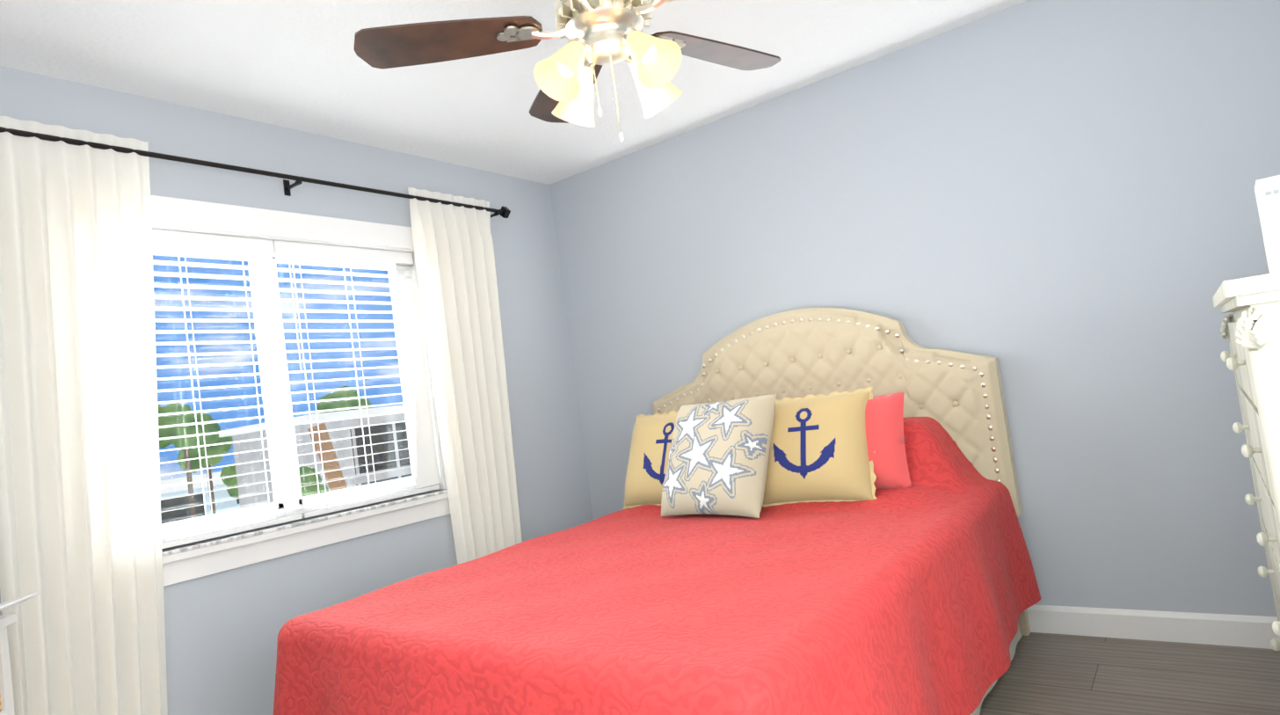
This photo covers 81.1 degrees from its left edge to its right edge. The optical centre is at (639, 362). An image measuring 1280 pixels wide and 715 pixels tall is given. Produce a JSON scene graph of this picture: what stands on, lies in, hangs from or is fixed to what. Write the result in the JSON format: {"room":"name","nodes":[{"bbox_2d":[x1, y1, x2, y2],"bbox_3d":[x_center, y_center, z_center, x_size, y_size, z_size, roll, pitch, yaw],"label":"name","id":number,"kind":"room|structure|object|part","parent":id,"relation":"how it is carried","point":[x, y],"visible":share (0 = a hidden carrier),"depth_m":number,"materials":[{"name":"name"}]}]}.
{"room":"bedroom","nodes":[
{"label":"bedroom","id":0,"kind":"room"},
{"bbox_2d":[0,65,593,714],"bbox_3d":[-1.426,0.240,3.093,0.200,2.440,3.680,-10,-4,36],"label":"wall","id":1,"kind":"structure","parent":0,"point":[221,630],"depth_m":3.12,"materials":[{"name":"grey paint"}]},
{"bbox_2d":[0,115,522,714],"bbox_3d":[-1.249,0.307,3.024,0.141,2.217,2.245,-10,-4,36],"label":"curtains","id":2,"kind":"object","parent":1,"relation":"attached to","point":[81,549],"visible":0.81,"depth_m":2.39,"materials":[{"name":"white fabric"}]},
{"bbox_3d":[-1.397,-0.738,3.081,0.125,0.076,2.245,-10,-4,36],"label":"rod","id":3,"kind":"part","parent":2,"relation":"part of","materials":[{"name":"black metal"}]},
{"bbox_2d":[150,195,450,586],"bbox_3d":[-1.460,0.073,3.047,0.245,1.365,1.550,-10,-4,36],"label":"window","id":4,"kind":"structure","parent":1,"relation":"in","point":[195,560],"depth_m":3.05,"materials":[{"name":"white wood"}]},
{"bbox_2d":[151,228,440,548],"bbox_3d":[-1.435,0.065,3.030,0.068,1.130,1.346,-10,-4,36],"label":"window blinds","id":5,"kind":"object","parent":4,"relation":"attached to","point":[171,242],"visible":0.83,"depth_m":3.07,"materials":[{"name":"white plastic"}]},
{"bbox_2d":[0,0,1026,184],"bbox_3d":[-0.153,-1.266,2.073,3.840,0.100,3.680,-10,-4,36],"label":"ceiling","id":6,"kind":"structure","parent":0,"point":[301,65],"depth_m":2.83,"materials":[{"name":"white paint"}]},
{"bbox_2d":[353,0,780,142],"bbox_3d":[-0.053,-0.900,1.980,1.230,0.656,1.261,-10,-4,36],"label":"ceiling fan","id":7,"kind":"object","parent":6,"relation":"hanging from","point":[598,34],"visible":1,"depth_m":1.96,"materials":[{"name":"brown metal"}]},
{"bbox_2d":[549,0,1279,616],"bbox_3d":[1.052,-0.079,3.408,3.840,2.440,0.200,-10,-4,36],"label":"wall","id":8,"kind":"structure","parent":0,"point":[1050,206],"depth_m":2.91,"materials":[{"name":"grey paint"}]},
{"bbox_2d":[1026,603,1279,648],"bbox_3d":[1.144,1.081,3.263,3.440,0.105,0.014,-10,-4,36],"label":"baseboard","id":9,"kind":"structure","parent":8,"relation":"attached to","point":[1254,631],"depth_m":2.71,"materials":[{"name":"white wood"}]},
{"bbox_2d":[979,632,1279,714],"bbox_3d":[0.187,1.248,1.948,3.840,0.100,3.680,-10,-4,36],"label":"floor","id":10,"kind":"structure","parent":0,"point":[1048,673],"depth_m":2.43,"materials":[{"name":"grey wood"}]},
{"bbox_2d":[0,612,18,714],"bbox_3d":[-1.780,1.068,1.762,0.360,0.765,0.481,-7,-3,-13],"label":"nightstand","id":11,"kind":"object","parent":10,"relation":"on","point":[6,701],"visible":1,"depth_m":2.00,"materials":[{"name":"white wood"}]},
{"bbox_2d":[0,591,39,610],"bbox_3d":[-1.808,0.530,1.798,0.472,0.309,0.430,-7,-3,-13],"label":"printer","id":12,"kind":"object","parent":11,"relation":"on","point":[10,603],"visible":1,"depth_m":1.92,"materials":[{"name":"white plastic"}]},
{"bbox_2d":[272,307,1041,714],"bbox_3d":[0.163,0.510,2.579,1.762,1.430,2.216,-10,-4,36],"label":"bed","id":13,"kind":"object","parent":10,"relation":"on","point":[821,512],"visible":1,"depth_m":2.21,"materials":[{"name":"red fabric"}]},
{"bbox_3d":[0.786,0.468,3.431,1.680,1.430,0.103,-10,-4,36],"label":"headboard","id":14,"kind":"part","parent":13,"relation":"part of","materials":[{"name":"beige fabric"}]},
{"bbox_2d":[1212,271,1279,650],"bbox_3d":[1.708,0.379,1.705,0.488,1.190,1.110,-10,-4,36],"label":"chest","id":15,"kind":"object","parent":10,"relation":"on","point":[1250,328],"visible":1,"depth_m":1.44,"materials":[{"name":"paint"}]},
{"bbox_2d":[1254,174,1279,273],"bbox_3d":[1.423,-0.296,1.445,0.340,0.195,0.121,-10,-4,38],"label":"decorative box","id":16,"kind":"object","parent":15,"relation":"on","point":[1267,191],"visible":0.87,"depth_m":1.50,"materials":[{"name":"white"}]},
{"label":"outside","id":17,"kind":"structure","parent":0,"visible":0},
{"bbox_2d":[157,385,412,525],"bbox_3d":[-36.060,9.260,89.474,159.750,8.767,220.000,-10,-4,36],"label":"view","id":18,"kind":"structure","parent":17,"point":[256,477],"depth_m":33.43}
]}

